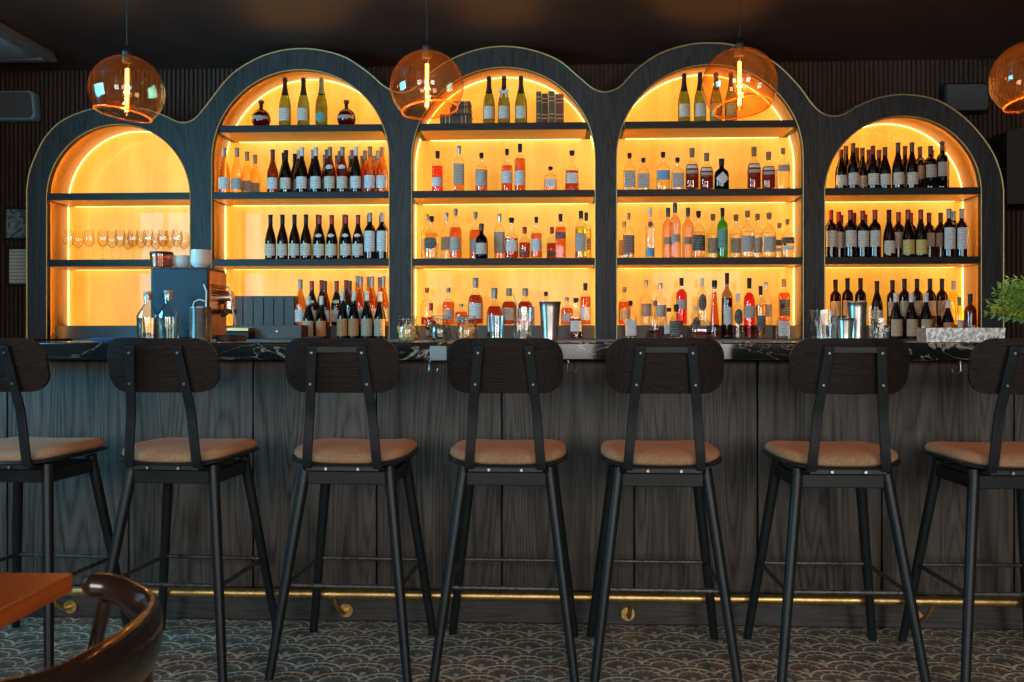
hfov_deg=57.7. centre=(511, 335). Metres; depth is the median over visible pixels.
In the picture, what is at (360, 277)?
wine bottle
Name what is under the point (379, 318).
wine bottle
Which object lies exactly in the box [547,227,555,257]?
bottle
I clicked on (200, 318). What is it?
steel canister
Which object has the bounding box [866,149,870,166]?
wine bottle
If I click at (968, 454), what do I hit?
seat cushion
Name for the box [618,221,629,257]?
bottle
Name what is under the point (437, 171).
bottle
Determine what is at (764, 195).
shelf
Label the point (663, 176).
bottle
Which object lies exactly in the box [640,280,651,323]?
bottle
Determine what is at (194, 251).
cup
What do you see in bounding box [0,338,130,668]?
bar stool
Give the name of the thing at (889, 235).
wine bottle
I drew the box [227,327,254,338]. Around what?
box
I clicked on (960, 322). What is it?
bottle
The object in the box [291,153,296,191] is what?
wine bottle
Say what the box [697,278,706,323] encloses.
bottle
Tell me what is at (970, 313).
bottle
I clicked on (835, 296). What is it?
wine bottle
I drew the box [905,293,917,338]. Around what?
wine bottle
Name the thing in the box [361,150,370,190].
wine bottle
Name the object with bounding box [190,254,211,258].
cup
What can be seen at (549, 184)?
bottle
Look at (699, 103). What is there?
champagne bottle
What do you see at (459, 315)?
bottle
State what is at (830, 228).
wine bottle
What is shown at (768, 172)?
bottle
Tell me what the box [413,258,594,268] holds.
shelf
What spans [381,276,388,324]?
wine bottle
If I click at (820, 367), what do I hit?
bar stool
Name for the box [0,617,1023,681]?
floor
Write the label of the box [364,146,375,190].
wine bottle
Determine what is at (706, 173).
bottle
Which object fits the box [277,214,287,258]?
wine bottle
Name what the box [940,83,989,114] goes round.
wall speaker
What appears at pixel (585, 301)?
bottle
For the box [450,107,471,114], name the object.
book
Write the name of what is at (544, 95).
book
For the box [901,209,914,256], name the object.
wine bottle
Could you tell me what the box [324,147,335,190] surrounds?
wine bottle
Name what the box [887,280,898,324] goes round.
wine bottle
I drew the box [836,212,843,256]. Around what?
wine bottle
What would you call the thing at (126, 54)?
pendant lamp
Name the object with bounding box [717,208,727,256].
bottle
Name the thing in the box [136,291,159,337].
glass carafe
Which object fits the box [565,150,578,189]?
bottle
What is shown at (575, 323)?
bottle
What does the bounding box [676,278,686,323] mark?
bottle
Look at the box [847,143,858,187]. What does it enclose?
wine bottle
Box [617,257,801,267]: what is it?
shelf
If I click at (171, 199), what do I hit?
shelf
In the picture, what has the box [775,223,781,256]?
bottle
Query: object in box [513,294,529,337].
spoon
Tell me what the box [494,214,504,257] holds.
bottle
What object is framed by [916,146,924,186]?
wine bottle
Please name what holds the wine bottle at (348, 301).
on the shelving unit at (97, 172)
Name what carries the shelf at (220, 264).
attached to the shelving unit at (97, 172)
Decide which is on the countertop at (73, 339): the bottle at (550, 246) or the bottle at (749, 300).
the bottle at (749, 300)
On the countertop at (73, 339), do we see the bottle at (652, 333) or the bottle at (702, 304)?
the bottle at (652, 333)
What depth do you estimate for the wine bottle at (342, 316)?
6.51 m
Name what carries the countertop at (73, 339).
on the floor
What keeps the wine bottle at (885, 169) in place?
on the shelving unit at (97, 172)
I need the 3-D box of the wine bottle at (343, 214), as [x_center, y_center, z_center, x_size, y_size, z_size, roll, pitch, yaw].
[-1.191,-0.701,6.612,0.081,0.326,0.082,0,0,2]
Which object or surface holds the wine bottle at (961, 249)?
on the shelving unit at (97, 172)
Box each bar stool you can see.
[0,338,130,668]
[105,338,276,681]
[264,338,435,681]
[429,338,578,681]
[587,338,742,681]
[743,338,930,681]
[898,338,1023,681]
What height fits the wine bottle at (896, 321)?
0.316 m
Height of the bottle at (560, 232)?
0.310 m
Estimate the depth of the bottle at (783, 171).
6.35 m
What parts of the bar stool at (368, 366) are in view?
leg, leg, bolt plate, backrest, leg, leg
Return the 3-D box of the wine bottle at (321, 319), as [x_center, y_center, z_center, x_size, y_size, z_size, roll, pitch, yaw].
[-1.341,-0.131,6.548,0.078,0.301,0.079,0,0,2]
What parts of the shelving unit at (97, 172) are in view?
opening trim, panel, opening trim, panel, opening trim, panel, panel, opening trim, panel, opening trim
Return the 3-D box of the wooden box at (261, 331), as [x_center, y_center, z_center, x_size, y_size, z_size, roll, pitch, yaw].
[-1.595,-0.028,6.418,0.333,0.094,0.192,0,0,2]
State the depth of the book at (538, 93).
6.46 m
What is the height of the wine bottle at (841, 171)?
0.271 m
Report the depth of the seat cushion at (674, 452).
3.16 m
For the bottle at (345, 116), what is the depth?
6.49 m
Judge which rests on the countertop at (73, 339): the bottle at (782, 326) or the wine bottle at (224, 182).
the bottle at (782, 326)
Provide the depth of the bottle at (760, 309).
6.39 m
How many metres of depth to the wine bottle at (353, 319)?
6.51 m
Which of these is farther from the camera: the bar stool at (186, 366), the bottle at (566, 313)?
the bottle at (566, 313)
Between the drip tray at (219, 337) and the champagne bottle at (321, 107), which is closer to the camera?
the drip tray at (219, 337)
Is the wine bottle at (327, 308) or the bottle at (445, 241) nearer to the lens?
the bottle at (445, 241)
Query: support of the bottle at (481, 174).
on the shelving unit at (97, 172)
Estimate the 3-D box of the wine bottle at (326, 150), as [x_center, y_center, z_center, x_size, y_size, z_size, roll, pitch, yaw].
[-1.316,-1.166,6.617,0.078,0.321,0.079,0,0,2]
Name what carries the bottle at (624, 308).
on the shelving unit at (97, 172)
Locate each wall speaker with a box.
[0,91,40,122]
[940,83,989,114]
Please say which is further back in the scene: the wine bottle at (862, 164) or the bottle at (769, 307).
the bottle at (769, 307)
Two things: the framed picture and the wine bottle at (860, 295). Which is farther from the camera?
the framed picture
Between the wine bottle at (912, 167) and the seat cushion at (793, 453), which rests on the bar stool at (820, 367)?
the seat cushion at (793, 453)
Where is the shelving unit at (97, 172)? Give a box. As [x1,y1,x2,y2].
[26,42,1004,338]
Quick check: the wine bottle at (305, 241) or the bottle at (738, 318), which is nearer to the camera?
the bottle at (738, 318)
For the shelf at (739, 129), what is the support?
attached to the shelving unit at (97, 172)
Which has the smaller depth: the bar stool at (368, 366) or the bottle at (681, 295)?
the bar stool at (368, 366)
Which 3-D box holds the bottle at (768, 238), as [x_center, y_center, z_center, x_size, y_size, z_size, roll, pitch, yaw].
[1.766,-0.693,6.391,0.097,0.310,0.098,0,0,2]
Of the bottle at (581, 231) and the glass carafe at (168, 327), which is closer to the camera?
the glass carafe at (168, 327)
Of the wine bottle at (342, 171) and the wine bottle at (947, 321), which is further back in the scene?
the wine bottle at (342, 171)
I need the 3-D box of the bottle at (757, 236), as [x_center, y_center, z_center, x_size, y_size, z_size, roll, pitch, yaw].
[1.712,-0.695,6.487,0.097,0.315,0.098,0,0,2]
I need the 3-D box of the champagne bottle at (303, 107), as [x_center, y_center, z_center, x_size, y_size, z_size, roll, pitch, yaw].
[-1.464,-1.641,6.530,0.085,0.341,0.086,0,0,2]
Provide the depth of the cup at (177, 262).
4.24 m
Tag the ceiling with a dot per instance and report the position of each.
(165, 34)
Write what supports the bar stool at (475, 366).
on the floor
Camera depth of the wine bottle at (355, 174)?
6.49 m
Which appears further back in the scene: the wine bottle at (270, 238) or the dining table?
the wine bottle at (270, 238)
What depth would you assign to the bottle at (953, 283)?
6.48 m
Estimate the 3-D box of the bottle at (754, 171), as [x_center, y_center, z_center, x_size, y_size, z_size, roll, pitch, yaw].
[1.664,-1.153,6.396,0.092,0.295,0.080,0,0,2]
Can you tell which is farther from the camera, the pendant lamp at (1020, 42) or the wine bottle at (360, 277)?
the wine bottle at (360, 277)
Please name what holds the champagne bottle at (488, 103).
on the shelving unit at (97, 172)
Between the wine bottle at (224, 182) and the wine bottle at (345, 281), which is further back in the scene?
the wine bottle at (345, 281)
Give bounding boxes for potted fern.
[981,275,1023,323]
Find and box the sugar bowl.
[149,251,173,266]
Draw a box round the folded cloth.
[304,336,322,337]
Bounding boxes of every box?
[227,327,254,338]
[253,325,307,338]
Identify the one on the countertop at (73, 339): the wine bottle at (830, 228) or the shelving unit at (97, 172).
the shelving unit at (97, 172)
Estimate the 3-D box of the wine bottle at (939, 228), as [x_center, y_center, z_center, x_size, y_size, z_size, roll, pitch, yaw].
[2.966,-0.696,6.433,0.076,0.316,0.077,0,0,2]
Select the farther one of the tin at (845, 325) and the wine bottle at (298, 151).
the wine bottle at (298, 151)
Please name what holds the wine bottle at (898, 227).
on the shelving unit at (97, 172)
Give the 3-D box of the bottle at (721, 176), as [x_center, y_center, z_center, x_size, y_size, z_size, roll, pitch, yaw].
[1.444,-1.113,6.408,0.099,0.215,0.086,0,0,2]
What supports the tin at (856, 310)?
on the countertop at (56, 350)
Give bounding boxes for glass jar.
[397,315,418,341]
[429,315,451,340]
[456,315,476,339]
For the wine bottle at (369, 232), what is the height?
0.326 m
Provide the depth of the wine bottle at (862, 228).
6.33 m
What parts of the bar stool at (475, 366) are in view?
leg, leg, bolt plate, backrest, leg, leg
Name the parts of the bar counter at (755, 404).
panel, panel, panel, panel, panel, panel, panel, panel, panel, panel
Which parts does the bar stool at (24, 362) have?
bolt plate, leg, backrest, leg, leg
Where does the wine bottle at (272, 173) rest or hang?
on the shelving unit at (97, 172)
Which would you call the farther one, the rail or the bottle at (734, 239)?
the bottle at (734, 239)
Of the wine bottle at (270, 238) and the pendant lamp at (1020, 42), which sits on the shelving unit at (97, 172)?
the wine bottle at (270, 238)
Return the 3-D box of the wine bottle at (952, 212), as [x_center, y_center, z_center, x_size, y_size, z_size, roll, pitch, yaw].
[3.056,-0.701,6.429,0.078,0.326,0.079,0,0,2]
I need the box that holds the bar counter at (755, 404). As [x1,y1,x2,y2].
[0,360,1023,629]
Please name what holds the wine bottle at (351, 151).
on the shelving unit at (97, 172)
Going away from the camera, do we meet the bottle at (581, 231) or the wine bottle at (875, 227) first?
the wine bottle at (875, 227)
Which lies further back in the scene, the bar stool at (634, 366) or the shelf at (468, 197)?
the shelf at (468, 197)
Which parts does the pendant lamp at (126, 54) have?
glass globe, cord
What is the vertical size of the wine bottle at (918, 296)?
0.326 m
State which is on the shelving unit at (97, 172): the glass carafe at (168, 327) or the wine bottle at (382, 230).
the wine bottle at (382, 230)
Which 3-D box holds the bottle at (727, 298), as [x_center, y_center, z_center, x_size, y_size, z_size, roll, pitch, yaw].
[1.486,-0.208,6.426,0.075,0.455,0.076,0,0,2]
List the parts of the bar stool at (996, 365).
leg, leg, backrest, bolt plate, leg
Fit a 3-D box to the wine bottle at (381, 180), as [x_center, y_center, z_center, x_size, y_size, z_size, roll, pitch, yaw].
[-0.908,-1.164,6.506,0.080,0.316,0.081,0,0,2]
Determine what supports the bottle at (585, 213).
on the shelving unit at (97, 172)
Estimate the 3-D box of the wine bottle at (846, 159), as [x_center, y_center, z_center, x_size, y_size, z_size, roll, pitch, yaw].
[2.321,-1.164,6.461,0.078,0.316,0.079,0,0,2]
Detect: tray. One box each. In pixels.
[92,337,138,341]
[155,267,224,272]
[217,335,245,340]
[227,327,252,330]
[916,328,1005,341]
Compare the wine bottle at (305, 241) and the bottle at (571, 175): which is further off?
the wine bottle at (305, 241)
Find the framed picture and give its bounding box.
[3,207,25,239]
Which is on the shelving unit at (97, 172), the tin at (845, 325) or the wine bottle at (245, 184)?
the wine bottle at (245, 184)
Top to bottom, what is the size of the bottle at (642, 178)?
0.225 m
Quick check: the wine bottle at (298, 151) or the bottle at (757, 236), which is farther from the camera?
the wine bottle at (298, 151)
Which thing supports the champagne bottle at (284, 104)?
on the shelving unit at (97, 172)
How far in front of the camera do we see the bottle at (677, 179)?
6.38 m
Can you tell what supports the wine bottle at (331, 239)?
on the shelving unit at (97, 172)
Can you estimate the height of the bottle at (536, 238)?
0.290 m
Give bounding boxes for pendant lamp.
[87,0,165,122]
[390,44,463,118]
[701,0,777,118]
[988,42,1023,111]
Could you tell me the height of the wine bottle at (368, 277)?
0.356 m
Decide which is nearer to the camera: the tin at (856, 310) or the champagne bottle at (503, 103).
the tin at (856, 310)
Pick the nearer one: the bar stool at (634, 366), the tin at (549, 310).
the bar stool at (634, 366)
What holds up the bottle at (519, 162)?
on the shelving unit at (97, 172)
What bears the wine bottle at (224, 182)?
on the shelving unit at (97, 172)
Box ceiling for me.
[0,0,1023,71]
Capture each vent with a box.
[0,23,56,62]
[6,247,25,285]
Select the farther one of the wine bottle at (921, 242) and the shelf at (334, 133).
the shelf at (334, 133)
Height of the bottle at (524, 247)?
0.220 m
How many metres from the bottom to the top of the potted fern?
0.293 m
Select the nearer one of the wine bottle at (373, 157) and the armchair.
the armchair
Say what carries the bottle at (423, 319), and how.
on the shelving unit at (97, 172)
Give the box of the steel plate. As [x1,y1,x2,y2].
[430,346,446,360]
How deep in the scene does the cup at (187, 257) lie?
4.24 m
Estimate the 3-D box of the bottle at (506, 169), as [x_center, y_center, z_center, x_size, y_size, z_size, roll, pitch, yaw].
[-0.035,-1.153,6.469,0.079,0.295,0.080,0,0,2]
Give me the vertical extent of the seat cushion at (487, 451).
0.053 m
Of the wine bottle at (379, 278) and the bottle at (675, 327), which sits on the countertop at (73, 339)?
the bottle at (675, 327)
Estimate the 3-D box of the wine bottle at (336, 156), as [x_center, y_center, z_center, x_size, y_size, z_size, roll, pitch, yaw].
[-1.262,-1.154,6.705,0.078,0.296,0.079,0,0,2]
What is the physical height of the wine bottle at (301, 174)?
0.321 m
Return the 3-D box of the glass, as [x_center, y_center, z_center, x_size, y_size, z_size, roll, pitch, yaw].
[0.052,-0.051,4.002,0.093,0.152,0.093,0,0,-45]
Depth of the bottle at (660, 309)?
6.54 m
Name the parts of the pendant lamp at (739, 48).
glass globe, cord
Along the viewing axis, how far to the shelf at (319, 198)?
6.50 m
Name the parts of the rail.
rail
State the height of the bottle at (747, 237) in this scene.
0.325 m
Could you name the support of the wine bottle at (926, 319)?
on the countertop at (73, 339)
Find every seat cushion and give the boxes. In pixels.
[0,437,104,461]
[122,437,256,462]
[294,438,416,463]
[450,439,565,464]
[601,440,719,465]
[765,440,897,466]
[925,441,1023,467]
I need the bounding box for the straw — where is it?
[203,284,206,306]
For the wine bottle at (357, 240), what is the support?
on the shelving unit at (97, 172)
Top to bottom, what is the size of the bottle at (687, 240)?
0.360 m
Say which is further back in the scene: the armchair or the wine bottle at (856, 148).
the wine bottle at (856, 148)
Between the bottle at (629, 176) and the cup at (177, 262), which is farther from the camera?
the bottle at (629, 176)
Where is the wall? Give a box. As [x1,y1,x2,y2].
[0,59,1023,340]
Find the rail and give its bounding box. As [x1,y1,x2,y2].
[54,586,1021,622]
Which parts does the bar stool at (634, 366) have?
leg, leg, bolt plate, backrest, leg, leg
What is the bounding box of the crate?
[233,296,297,325]
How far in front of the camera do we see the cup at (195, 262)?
4.19 m
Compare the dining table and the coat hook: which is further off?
the coat hook
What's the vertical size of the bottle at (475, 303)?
0.340 m
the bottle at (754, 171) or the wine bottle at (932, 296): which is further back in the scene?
the wine bottle at (932, 296)
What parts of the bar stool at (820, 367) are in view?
leg, leg, bolt plate, backrest, leg, leg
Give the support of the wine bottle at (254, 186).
on the shelving unit at (97, 172)
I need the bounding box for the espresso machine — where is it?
[151,267,245,340]
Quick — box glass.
[511,306,534,337]
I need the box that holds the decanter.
[689,319,711,338]
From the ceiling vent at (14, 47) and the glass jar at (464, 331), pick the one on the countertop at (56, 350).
the glass jar at (464, 331)
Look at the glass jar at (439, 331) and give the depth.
4.05 m
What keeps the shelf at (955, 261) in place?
attached to the shelving unit at (97, 172)
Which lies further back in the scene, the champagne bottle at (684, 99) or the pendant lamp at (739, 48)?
the champagne bottle at (684, 99)
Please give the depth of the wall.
6.97 m
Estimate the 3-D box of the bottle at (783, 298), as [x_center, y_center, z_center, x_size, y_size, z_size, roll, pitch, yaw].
[1.912,-0.238,6.538,0.078,0.325,0.068,0,0,2]
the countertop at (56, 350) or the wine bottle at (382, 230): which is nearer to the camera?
the countertop at (56, 350)
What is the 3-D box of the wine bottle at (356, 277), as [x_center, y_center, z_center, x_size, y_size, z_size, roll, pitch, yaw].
[-1.117,-0.256,6.734,0.078,0.361,0.079,0,0,2]
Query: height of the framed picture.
0.253 m
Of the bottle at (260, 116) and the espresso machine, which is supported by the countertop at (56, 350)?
the espresso machine
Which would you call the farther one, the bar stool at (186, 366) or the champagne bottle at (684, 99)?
the champagne bottle at (684, 99)
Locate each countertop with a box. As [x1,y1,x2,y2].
[36,341,979,360]
[73,339,916,340]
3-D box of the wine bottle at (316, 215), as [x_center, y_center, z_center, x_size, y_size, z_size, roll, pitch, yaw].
[-1.381,-0.701,6.620,0.081,0.326,0.082,0,0,2]
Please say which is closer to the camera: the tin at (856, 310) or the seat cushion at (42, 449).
the seat cushion at (42, 449)
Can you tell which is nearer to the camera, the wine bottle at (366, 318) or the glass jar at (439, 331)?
the glass jar at (439, 331)
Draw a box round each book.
[440,114,472,122]
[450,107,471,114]
[452,101,471,106]
[536,91,541,121]
[542,93,547,121]
[548,91,554,121]
[555,94,563,121]
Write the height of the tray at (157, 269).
0.010 m
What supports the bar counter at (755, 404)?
on the floor
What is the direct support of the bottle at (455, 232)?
on the shelving unit at (97, 172)
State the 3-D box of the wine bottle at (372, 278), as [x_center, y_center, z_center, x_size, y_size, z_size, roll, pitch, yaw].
[-1.001,-0.251,6.655,0.078,0.351,0.079,0,0,2]
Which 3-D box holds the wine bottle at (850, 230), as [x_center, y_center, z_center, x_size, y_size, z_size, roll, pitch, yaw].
[2.318,-0.701,6.368,0.079,0.326,0.080,0,0,2]
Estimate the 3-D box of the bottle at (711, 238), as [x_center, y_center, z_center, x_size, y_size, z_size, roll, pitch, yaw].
[1.405,-0.695,6.500,0.097,0.315,0.098,0,0,2]
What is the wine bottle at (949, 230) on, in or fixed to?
on the shelving unit at (97, 172)
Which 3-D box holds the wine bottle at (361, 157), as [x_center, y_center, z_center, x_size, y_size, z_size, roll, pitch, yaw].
[-1.077,-1.151,6.697,0.078,0.291,0.079,0,0,2]
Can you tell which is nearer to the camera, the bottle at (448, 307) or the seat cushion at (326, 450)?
the seat cushion at (326, 450)
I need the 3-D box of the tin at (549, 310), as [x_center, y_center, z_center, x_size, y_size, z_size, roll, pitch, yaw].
[0.165,-0.062,4.047,0.097,0.174,0.097,0,0,2]
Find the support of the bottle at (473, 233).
on the shelving unit at (97, 172)
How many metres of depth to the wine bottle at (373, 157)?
6.68 m
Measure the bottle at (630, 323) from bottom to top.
0.265 m
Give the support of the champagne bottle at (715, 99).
on the shelving unit at (97, 172)
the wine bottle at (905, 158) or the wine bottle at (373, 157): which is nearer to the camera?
the wine bottle at (905, 158)
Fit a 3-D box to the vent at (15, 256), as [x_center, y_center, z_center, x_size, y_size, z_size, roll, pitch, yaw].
[-3.730,-0.530,7.085,0.242,0.298,0.020,0,0,2]
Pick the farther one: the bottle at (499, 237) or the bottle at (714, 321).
the bottle at (499, 237)
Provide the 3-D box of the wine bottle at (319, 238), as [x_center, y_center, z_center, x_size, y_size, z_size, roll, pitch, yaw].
[-1.351,-0.693,6.525,0.081,0.311,0.082,0,0,2]
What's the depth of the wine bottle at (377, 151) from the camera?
6.59 m
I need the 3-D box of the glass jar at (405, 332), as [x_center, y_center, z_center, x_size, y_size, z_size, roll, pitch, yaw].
[-0.459,-0.033,4.102,0.097,0.115,0.101,0,0,2]
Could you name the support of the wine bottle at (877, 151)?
on the shelving unit at (97, 172)
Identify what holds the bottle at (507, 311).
on the shelving unit at (97, 172)
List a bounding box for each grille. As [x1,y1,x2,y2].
[0,36,37,57]
[0,92,32,117]
[947,84,988,109]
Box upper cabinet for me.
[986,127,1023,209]
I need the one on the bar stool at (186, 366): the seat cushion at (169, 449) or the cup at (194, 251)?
the seat cushion at (169, 449)
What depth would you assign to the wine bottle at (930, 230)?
6.40 m
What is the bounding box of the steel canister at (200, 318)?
[189,307,211,341]
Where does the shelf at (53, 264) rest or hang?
attached to the shelving unit at (97, 172)
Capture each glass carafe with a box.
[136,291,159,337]
[157,290,179,337]
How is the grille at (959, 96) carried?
attached to the wall speaker at (966, 98)
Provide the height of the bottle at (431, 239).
0.300 m
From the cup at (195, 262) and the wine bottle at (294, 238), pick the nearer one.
the cup at (195, 262)
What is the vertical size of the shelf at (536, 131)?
0.048 m
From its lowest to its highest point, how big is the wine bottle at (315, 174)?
0.321 m
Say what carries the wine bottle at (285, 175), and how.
on the shelving unit at (97, 172)
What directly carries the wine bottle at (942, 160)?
on the shelving unit at (97, 172)
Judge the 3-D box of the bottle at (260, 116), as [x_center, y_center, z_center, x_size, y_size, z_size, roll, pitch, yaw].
[-1.769,-1.566,6.559,0.130,0.190,0.132,0,0,2]
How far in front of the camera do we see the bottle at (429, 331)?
6.49 m
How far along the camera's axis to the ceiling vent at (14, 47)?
6.39 m
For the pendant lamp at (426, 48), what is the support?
hanging from the ceiling
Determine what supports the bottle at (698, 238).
on the shelving unit at (97, 172)
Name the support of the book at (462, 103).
on the book at (460, 110)
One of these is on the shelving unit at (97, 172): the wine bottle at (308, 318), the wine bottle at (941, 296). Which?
the wine bottle at (941, 296)
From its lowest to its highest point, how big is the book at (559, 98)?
0.209 m
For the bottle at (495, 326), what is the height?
0.355 m
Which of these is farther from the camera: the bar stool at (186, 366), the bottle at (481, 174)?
the bottle at (481, 174)
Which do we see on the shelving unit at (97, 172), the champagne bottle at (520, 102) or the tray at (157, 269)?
the champagne bottle at (520, 102)
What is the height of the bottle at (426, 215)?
0.325 m
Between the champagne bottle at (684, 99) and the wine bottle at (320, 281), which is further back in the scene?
the wine bottle at (320, 281)
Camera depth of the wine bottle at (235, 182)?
6.52 m
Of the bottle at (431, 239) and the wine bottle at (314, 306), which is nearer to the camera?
the bottle at (431, 239)
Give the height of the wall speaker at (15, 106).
0.222 m
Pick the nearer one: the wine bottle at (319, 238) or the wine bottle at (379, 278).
the wine bottle at (319, 238)
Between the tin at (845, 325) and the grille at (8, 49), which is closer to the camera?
the tin at (845, 325)
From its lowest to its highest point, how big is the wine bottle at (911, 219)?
0.316 m
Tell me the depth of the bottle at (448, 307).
6.60 m
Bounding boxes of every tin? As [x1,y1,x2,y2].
[539,301,560,341]
[837,318,853,337]
[847,302,867,337]
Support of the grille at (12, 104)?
attached to the wall speaker at (15, 106)
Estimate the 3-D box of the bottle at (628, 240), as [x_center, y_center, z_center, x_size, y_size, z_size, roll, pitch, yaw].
[0.806,-0.695,6.433,0.080,0.315,0.070,0,0,2]
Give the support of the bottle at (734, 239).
on the shelving unit at (97, 172)
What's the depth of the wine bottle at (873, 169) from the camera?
6.33 m
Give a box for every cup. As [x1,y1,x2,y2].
[173,255,189,259]
[173,259,189,266]
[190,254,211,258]
[190,258,211,266]
[191,249,210,254]
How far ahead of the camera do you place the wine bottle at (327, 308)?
6.65 m
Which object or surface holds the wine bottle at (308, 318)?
on the countertop at (73, 339)
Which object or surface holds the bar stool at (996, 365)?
on the floor
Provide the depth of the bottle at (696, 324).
6.41 m
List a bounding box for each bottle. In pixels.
[219,148,229,191]
[231,147,240,189]
[241,151,250,191]
[251,155,260,191]
[252,100,270,124]
[265,215,275,258]
[267,149,277,191]
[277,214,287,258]
[278,152,283,191]
[279,77,290,124]
[280,150,291,191]
[289,214,299,258]
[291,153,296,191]
[293,150,299,191]
[295,279,305,324]
[296,147,307,191]
[297,78,309,124]
[300,214,311,258]
[302,296,313,335]
[308,149,313,191]
[309,281,317,324]
[310,147,321,191]
[312,215,316,258]
[313,215,324,258]
[315,77,327,124]
[316,296,326,337]
[317,280,323,309]
[322,149,327,190]
[322,281,330,324]
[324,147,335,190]
[326,215,337,258]
[331,281,339,324]
[335,151,339,189]
[335,155,338,190]
[337,100,355,123]
[337,146,347,190]
[337,291,347,337]
[339,214,345,258]
[340,215,351,258]
[344,280,348,299]
[345,281,351,316]
[348,150,353,190]
[348,291,359,337]
[350,146,361,190]
[352,215,363,258]
[355,276,362,321]
[356,276,364,320]
[360,156,367,190]
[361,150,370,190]
[361,291,372,337]
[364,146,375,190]
[364,212,375,258]
[364,276,374,324]
[368,156,379,190]
[369,276,377,320]
[372,150,383,190]
[374,292,385,338]
[375,277,385,308]
[376,147,387,190]
[376,215,379,258]
[377,212,387,258]
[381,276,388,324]
[421,214,432,257]
[421,288,432,324]
[424,216,438,257]
[425,303,436,338]
[432,151,442,190]
[441,212,449,257]
[442,288,454,324]
[450,208,460,257]
[453,146,464,190]
[455,304,466,324]
[468,278,482,323]
[469,212,479,257]
[475,152,486,189]
[475,223,487,257]
[483,76,494,122]
[486,288,501,337]
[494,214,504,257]
[498,76,509,122]
[501,149,511,189]
[502,288,515,324]
[504,217,517,257]
[514,144,524,189]
[515,76,526,122]
[517,288,532,324]
[519,227,529,257]
[531,217,541,257]
[544,166,556,189]
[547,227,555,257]
[555,214,565,257]
[561,297,572,324]
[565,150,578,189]
[569,298,582,338]
[575,211,586,256]
[580,283,590,323]
[582,212,590,257]
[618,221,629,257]
[618,287,629,323]
[623,153,635,188]
[623,213,633,256]
[624,301,636,337]
[637,158,648,188]
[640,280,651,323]
[645,207,654,256]
[649,301,660,337]
[655,283,665,323]
[656,152,669,188]
[662,208,673,243]
[662,308,675,337]
[669,203,680,241]
[669,304,682,337]
[671,157,683,188]
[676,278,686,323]
[678,73,689,120]
[682,207,691,243]
[686,148,698,188]
[691,306,700,337]
[692,211,704,256]
[694,72,705,120]
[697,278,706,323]
[700,153,712,188]
[706,214,716,256]
[709,280,719,338]
[710,73,721,120]
[714,158,728,188]
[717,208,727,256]
[721,273,732,338]
[725,72,736,120]
[729,214,741,256]
[733,293,742,338]
[740,210,753,256]
[744,278,754,338]
[747,146,760,188]
[754,214,761,256]
[755,286,765,338]
[759,282,772,323]
[762,151,775,187]
[762,212,775,256]
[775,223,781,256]
[776,304,789,338]
[777,148,789,187]
[778,279,789,319]
[781,219,793,256]
[825,210,836,256]
[830,279,840,324]
[835,149,846,187]
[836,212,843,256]
[842,278,852,317]
[843,145,848,168]
[844,210,856,256]
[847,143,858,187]
[853,212,857,227]
[855,147,859,163]
[855,278,865,301]
[857,210,868,256]
[858,148,867,187]
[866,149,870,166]
[867,145,878,187]
[869,210,880,256]
[871,281,882,324]
[876,150,881,167]
[879,147,890,187]
[883,210,894,256]
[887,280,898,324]
[890,293,902,338]
[892,142,903,187]
[893,212,903,256]
[899,279,908,324]
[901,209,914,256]
[902,146,907,187]
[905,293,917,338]
[906,142,917,187]
[910,213,915,235]
[913,279,922,324]
[914,209,927,256]
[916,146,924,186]
[919,293,932,327]
[924,146,936,186]
[925,213,934,256]
[926,278,935,324]
[935,212,943,256]
[936,141,948,186]
[936,278,947,324]
[942,300,954,327]
[943,208,955,256]
[948,281,955,297]
[951,211,956,227]
[955,208,967,255]
[957,297,963,327]
[964,294,976,327]
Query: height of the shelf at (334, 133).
0.048 m
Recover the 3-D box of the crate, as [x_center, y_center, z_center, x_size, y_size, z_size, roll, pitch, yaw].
[-1.782,-0.182,6.730,0.448,0.212,0.105,0,0,2]
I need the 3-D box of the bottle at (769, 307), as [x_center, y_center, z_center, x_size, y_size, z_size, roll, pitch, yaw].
[1.787,-0.228,6.544,0.088,0.305,0.089,0,0,2]
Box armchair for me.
[0,573,162,681]
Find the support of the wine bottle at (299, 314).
on the shelving unit at (97, 172)
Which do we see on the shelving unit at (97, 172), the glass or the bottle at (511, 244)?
the bottle at (511, 244)
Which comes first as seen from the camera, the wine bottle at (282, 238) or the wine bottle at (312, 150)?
the wine bottle at (282, 238)
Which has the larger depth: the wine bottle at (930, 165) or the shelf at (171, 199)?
the shelf at (171, 199)
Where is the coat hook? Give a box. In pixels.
[952,361,967,373]
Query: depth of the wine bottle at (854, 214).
6.53 m
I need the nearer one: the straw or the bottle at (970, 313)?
the straw
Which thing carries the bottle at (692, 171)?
on the shelving unit at (97, 172)
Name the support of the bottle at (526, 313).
on the shelving unit at (97, 172)
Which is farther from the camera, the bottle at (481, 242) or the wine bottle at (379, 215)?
the wine bottle at (379, 215)
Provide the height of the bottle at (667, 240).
0.360 m
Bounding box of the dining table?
[0,572,71,628]
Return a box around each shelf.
[48,192,189,206]
[48,259,189,269]
[213,191,388,205]
[213,259,388,269]
[218,124,385,142]
[413,190,594,204]
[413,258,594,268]
[417,122,590,140]
[617,188,801,203]
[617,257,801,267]
[619,120,796,138]
[825,187,979,200]
[825,256,979,266]

